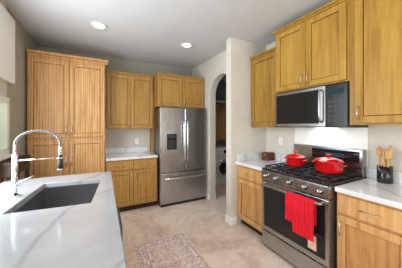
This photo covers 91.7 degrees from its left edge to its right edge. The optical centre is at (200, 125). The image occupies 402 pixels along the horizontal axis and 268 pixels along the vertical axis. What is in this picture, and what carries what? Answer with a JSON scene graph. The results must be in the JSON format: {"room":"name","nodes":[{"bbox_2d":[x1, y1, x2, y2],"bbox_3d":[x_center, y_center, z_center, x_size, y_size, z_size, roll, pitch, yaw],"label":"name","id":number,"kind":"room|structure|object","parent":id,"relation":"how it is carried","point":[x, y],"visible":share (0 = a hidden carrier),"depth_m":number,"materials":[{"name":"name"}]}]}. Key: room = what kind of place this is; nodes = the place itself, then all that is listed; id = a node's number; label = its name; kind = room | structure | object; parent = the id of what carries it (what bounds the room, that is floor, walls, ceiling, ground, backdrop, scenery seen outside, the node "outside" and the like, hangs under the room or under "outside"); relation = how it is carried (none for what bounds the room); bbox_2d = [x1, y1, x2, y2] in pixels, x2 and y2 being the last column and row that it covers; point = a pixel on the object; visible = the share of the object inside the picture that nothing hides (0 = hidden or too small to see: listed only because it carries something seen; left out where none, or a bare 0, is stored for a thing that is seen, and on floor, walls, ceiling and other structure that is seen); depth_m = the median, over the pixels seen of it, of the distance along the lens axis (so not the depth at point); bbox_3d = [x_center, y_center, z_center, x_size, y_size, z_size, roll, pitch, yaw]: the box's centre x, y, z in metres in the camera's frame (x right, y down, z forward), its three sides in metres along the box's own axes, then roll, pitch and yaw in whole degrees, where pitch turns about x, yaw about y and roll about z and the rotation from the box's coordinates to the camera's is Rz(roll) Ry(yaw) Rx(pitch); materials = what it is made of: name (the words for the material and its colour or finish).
{"room":"kitchen","nodes":[
{"label":"kitchen","id":0,"kind":"room"},
{"bbox_2d":[0,0,36,181],"bbox_3d":[-1.315,0.070,0.535,0.120,2.700,5.820,0,0,-28],"label":"wall","id":1,"kind":"structure","parent":0,"point":[16,93],"depth_m":2.41,"materials":[{"name":"paint"}]},
{"bbox_2d":[0,95,11,160],"bbox_3d":[-1.646,0.015,1.248,0.125,0.640,1.940,0,0,-28],"label":"window","id":2,"kind":"structure","parent":1,"relation":"in","point":[5,154],"depth_m":2.05,"materials":[{"name":"white glass"}]},
{"bbox_2d":[0,3,14,83],"bbox_3d":[-1.613,-0.815,1.274,0.043,0.700,2.005,0,0,-28],"label":"window valance","id":3,"kind":"object","parent":1,"relation":"attached to","point":[7,47],"visible":0.98,"depth_m":1.98,"materials":[{"name":"beige fabric"}]},
{"bbox_2d":[37,46,191,147],"bbox_3d":[-1.496,0.070,3.803,2.870,2.700,0.120,0,0,-28],"label":"wall","id":4,"kind":"structure","parent":0,"point":[117,138],"depth_m":3.78,"materials":[{"name":"paint"}]},
{"bbox_2d":[105,70,153,128],"bbox_3d":[-1.322,-0.450,3.615,0.810,1.000,0.370,0,0,-28],"label":"upper cabinet","id":5,"kind":"object","parent":4,"relation":"attached to","point":[128,100],"visible":0.98,"depth_m":3.46,"materials":[{"name":"brown wood"}]},
{"bbox_2d":[150,72,203,152],"bbox_3d":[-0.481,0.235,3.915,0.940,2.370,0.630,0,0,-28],"label":"upper cabinet","id":6,"kind":"object","parent":4,"relation":"attached to","point":[175,91],"visible":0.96,"depth_m":3.65,"materials":[{"name":"brown wood"}]},
{"bbox_2d":[3,0,332,80],"bbox_3d":[0.578,-1.330,1.949,4.790,0.100,6.540,0,0,-28],"label":"ceiling","id":7,"kind":"structure","parent":0,"point":[159,32],"depth_m":2.46,"materials":[{"name":"paint"}]},
{"bbox_2d":[90,22,106,29],"bbox_3d":[-1.297,-1.274,2.482,0.196,0.011,0.196,0,0,-28],"label":"recessed light","id":8,"kind":"object","parent":7,"relation":"in","point":[99,25],"visible":0.98,"depth_m":2.48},
{"bbox_2d":[181,43,192,47],"bbox_3d":[-0.225,-1.274,3.086,0.196,0.011,0.196,0,0,-28],"label":"recessed light","id":9,"kind":"object","parent":7,"relation":"in","point":[186,45],"visible":1,"depth_m":3.09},
{"bbox_2d":[120,184,295,267],"bbox_3d":[0.578,1.470,1.949,4.790,0.100,6.540,0,0,-28],"label":"floor","id":10,"kind":"structure","parent":0,"point":[216,240],"depth_m":2.58,"materials":[{"name":"tile"}]},
{"bbox_2d":[0,155,30,182],"bbox_3d":[-1.978,0.882,2.074,0.146,1.075,0.520,0,0,-28],"label":"console table","id":11,"kind":"object","parent":10,"relation":"on","point":[6,168],"visible":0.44,"depth_m":1.99,"materials":[{"name":"brown wood"}]},
{"bbox_2d":[0,175,111,267],"bbox_3d":[-0.698,0.985,0.576,0.984,0.870,3.170,0,0,-28],"label":"kitchen island","id":12,"kind":"object","parent":10,"relation":"on","point":[70,221],"depth_m":0.89,"materials":[{"name":"white stone"}]},
{"bbox_2d":[9,129,63,197],"bbox_3d":[-1.219,0.267,1.455,0.325,0.486,0.097,0,0,-28],"label":"faucet","id":13,"kind":"object","parent":12,"relation":"on","point":[15,182],"visible":1,"depth_m":1.41,"materials":[{"name":"silver metal"}]},
{"bbox_2d":[104,171,126,267],"bbox_3d":[-0.345,0.531,0.752,0.173,0.037,3.209,0,0,-28],"label":"island countertop","id":14,"kind":"structure","parent":12,"relation":"on","point":[115,229],"depth_m":1.03,"materials":[{"name":"white stone"}]},
{"bbox_2d":[0,179,103,222],"bbox_3d":[-1.059,0.648,1.513,0.542,0.221,0.718,0,0,-28],"label":"sink","id":15,"kind":"object","parent":14,"relation":"in","point":[55,198],"depth_m":1.64,"materials":[{"name":"grey metal"}]},
{"bbox_2d":[26,49,108,178],"bbox_3d":[-2.020,0.200,3.080,0.985,2.440,0.660,0,0,-28],"label":"pantry","id":16,"kind":"object","parent":10,"relation":"on","point":[66,98],"visible":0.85,"depth_m":2.79,"materials":[{"name":"brown wood"}]},
{"bbox_2d":[105,146,157,211],"bbox_3d":[-1.256,0.915,3.492,0.818,1.010,0.650,0,0,-28],"label":"base cabinet","id":17,"kind":"object","parent":10,"relation":"on","point":[133,170],"visible":0.85,"depth_m":3.28,"materials":[{"name":"brown wood"}]},
{"bbox_2d":[134,232,210,267],"bbox_3d":[-0.208,1.416,1.871,0.620,0.008,1.300,0,0,-28],"label":"rug","id":18,"kind":"object","parent":10,"relation":"on","point":[179,250],"visible":1,"depth_m":2.14,"materials":[{"name":"fabric"}]},
{"bbox_2d":[154,106,205,207],"bbox_3d":[-0.436,0.537,3.834,0.920,1.765,0.739,0,0,-28],"label":"fridge","id":19,"kind":"object","parent":10,"relation":"on","point":[180,142],"visible":0.94,"depth_m":3.53,"materials":[{"name":"silver metal"}]},
{"bbox_2d":[216,145,225,184],"bbox_3d":[0.418,0.980,5.007,0.600,0.880,0.650,0,0,-28],"label":"washer","id":20,"kind":"object","parent":10,"relation":"on","point":[220,164],"visible":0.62,"depth_m":4.71,"materials":[{"name":"white metal"}]},
{"bbox_2d":[236,152,285,235],"bbox_3d":[0.890,0.915,2.720,0.630,1.010,0.548,0,0,-28],"label":"base cabinet","id":21,"kind":"object","parent":10,"relation":"on","point":[250,166],"visible":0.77,"depth_m":2.63,"materials":[{"name":"brown wood"}]},
{"bbox_2d":[261,152,274,160],"bbox_3d":[1.004,0.453,2.924,0.149,0.115,0.128,0,0,-28],"label":"box","id":22,"kind":"object","parent":21,"relation":"on","point":[267,156],"visible":1,"depth_m":2.88,"materials":[{"name":"brown wood"}]},
{"bbox_2d":[261,144,365,267],"bbox_3d":[1.144,0.828,2.106,0.737,1.185,0.765,0,0,-28],"label":"range","id":23,"kind":"object","parent":10,"relation":"on","point":[299,217],"visible":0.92,"depth_m":1.91,"materials":[{"name":"grey metal"}]},
{"bbox_2d":[284,151,307,166],"bbox_3d":[1.106,0.377,2.287,0.222,0.171,0.284,0,0,-28],"label":"pot","id":24,"kind":"object","parent":23,"relation":"on","point":[295,160],"visible":1,"depth_m":2.21,"materials":[{"name":"red metal"}]},
{"bbox_2d":[284,191,316,242],"bbox_3d":[0.915,0.822,1.812,0.055,0.357,0.290,0,0,-28],"label":"towel","id":25,"kind":"object","parent":23,"relation":"hanging from","point":[300,210],"depth_m":1.78,"materials":[{"name":"red fabric"}]},
{"bbox_2d":[312,154,347,173],"bbox_3d":[1.288,0.371,1.965,0.262,0.181,0.324,0,0,-28],"label":"pot","id":26,"kind":"object","parent":23,"relation":"on","point":[329,165],"visible":1,"depth_m":1.87,"materials":[{"name":"red metal"}]},
{"bbox_2d":[336,191,394,267],"bbox_3d":[1.525,0.985,1.560,0.598,0.870,0.520,0,0,-28],"label":"base cabinet","id":27,"kind":"object","parent":10,"relation":"on","point":[369,221],"depth_m":1.48,"materials":[{"name":"brown wood"}]},
{"bbox_2d":[335,179,401,210],"bbox_3d":[1.917,0.530,0.806,0.613,0.040,2.224,0,0,-28],"label":"countertop","id":28,"kind":"structure","parent":27,"relation":"on","point":[390,195],"depth_m":1.53,"materials":[{"name":"white stone"}]},
{"bbox_2d":[376,145,393,183],"bbox_3d":[1.656,0.342,1.758,0.115,0.336,0.116,0,0,-28],"label":"utensil holder","id":29,"kind":"object","parent":28,"relation":"on","point":[385,173],"visible":1,"depth_m":1.73,"materials":[{"name":"black ceramic"}]},
{"bbox_2d":[395,211,401,267],"bbox_3d":[1.829,0.985,0.987,0.598,0.870,1.022,0,0,-28],"label":"base cabinet","id":30,"kind":"object","parent":10,"relation":"on","point":[398,214],"depth_m":1.31,"materials":[{"name":"brown wood"}]},
{"bbox_2d":[192,50,225,199],"bbox_3d":[0.064,0.070,4.055,0.120,2.700,2.340,0,0,-28],"label":"wall","id":31,"kind":"structure","parent":0,"point":[212,71],"depth_m":3.75,"materials":[{"name":"paint"}]},
{"bbox_2d":[216,81,225,145],"bbox_3d":[0.338,0.070,5.457,1.680,2.700,0.120,0,0,-28],"label":"wall","id":32,"kind":"structure","parent":0,"point":[221,92],"depth_m":5.51,"materials":[{"name":"paint"}]},
{"bbox_2d":[216,100,225,103],"bbox_3d":[0.433,-0.632,5.213,1.540,0.045,0.398,0,0,-28],"label":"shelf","id":33,"kind":"object","parent":32,"relation":"attached to","point":[220,102],"visible":0.1,"depth_m":5.06,"materials":[{"name":"wood"}]},
{"bbox_2d":[216,104,225,139],"bbox_3d":[0.359,-0.105,5.183,0.900,0.950,0.380,0,0,-28],"label":"wall cabinet","id":34,"kind":"object","parent":32,"relation":"attached to","point":[220,121],"visible":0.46,"depth_m":5.10,"materials":[{"name":"brown wood"}]},
{"bbox_2d":[226,37,265,223],"bbox_3d":[1.343,0.070,3.342,2.130,2.700,0.120,0,0,-28],"label":"wall","id":35,"kind":"structure","parent":0,"point":[243,136],"depth_m":2.87,"materials":[{"name":"paint"}]},
{"bbox_2d":[207,193,235,225],"bbox_3d":[0.766,1.365,4.284,2.024,0.110,2.354,0,0,-28],"label":"baseboard","id":36,"kind":"structure","parent":35,"relation":"attached to","point":[230,220],"depth_m":2.81,"materials":[{"name":"white wood"}]},
{"bbox_2d":[266,41,401,171],"bbox_3d":[2.051,0.070,1.340,0.120,2.700,4.080,0,0,-28],"label":"wall","id":37,"kind":"structure","parent":0,"point":[384,137],"depth_m":1.90,"materials":[{"name":"paint"}]},
{"bbox_2d":[250,46,287,127],"bbox_3d":[0.995,-0.505,2.800,0.370,1.050,0.506,0,0,-28],"label":"upper cabinet","id":38,"kind":"object","parent":37,"relation":"attached to","point":[263,78],"visible":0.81,"depth_m":2.72,"materials":[{"name":"orange wood"}]},
{"bbox_2d":[279,137,282,144],"bbox_3d":[1.168,0.220,2.864,0.008,0.114,0.070,0,0,-28],"label":"electrical outlet","id":39,"kind":"object","parent":37,"relation":"attached to","point":[280,140],"visible":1,"depth_m":2.85,"materials":[{"name":"grey paint"}]},
{"bbox_2d":[273,0,349,93],"bbox_3d":[1.280,-0.805,2.211,0.420,0.790,0.853,0,0,-28],"label":"upper cabinet","id":40,"kind":"object","parent":37,"relation":"attached to","point":[312,49],"visible":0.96,"depth_m":2.02,"materials":[{"name":"orange wood"}]},
{"bbox_2d":[275,82,367,127],"bbox_3d":[1.273,-0.197,2.192,0.451,0.424,0.815,0,0,-28],"label":"microwave","id":41,"kind":"object","parent":40,"relation":"attached to","point":[326,106],"visible":0.94,"depth_m":2.00,"materials":[{"name":"grey metal"}]},
{"bbox_2d":[295,127,367,177],"bbox_3d":[1.469,0.265,2.297,0.007,0.500,0.813,0,0,-28],"label":"backsplash","id":42,"kind":"structure","parent":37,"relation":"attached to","point":[355,138],"depth_m":2.20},
{"bbox_2d":[350,0,401,124],"bbox_3d":[1.622,-0.593,1.600,0.388,1.165,0.544,0,0,-28],"label":"upper cabinet","id":43,"kind":"object","parent":37,"relation":"attached to","point":[375,62],"visible":1,"depth_m":1.56,"materials":[{"name":"orange wood"}]},
{"bbox_2d":[367,167,401,182],"bbox_3d":[2.178,0.460,0.945,0.022,0.100,2.224,0,0,-28],"label":"backsplash","id":44,"kind":"structure","parent":37,"relation":"attached to","point":[372,172],"depth_m":1.76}
]}

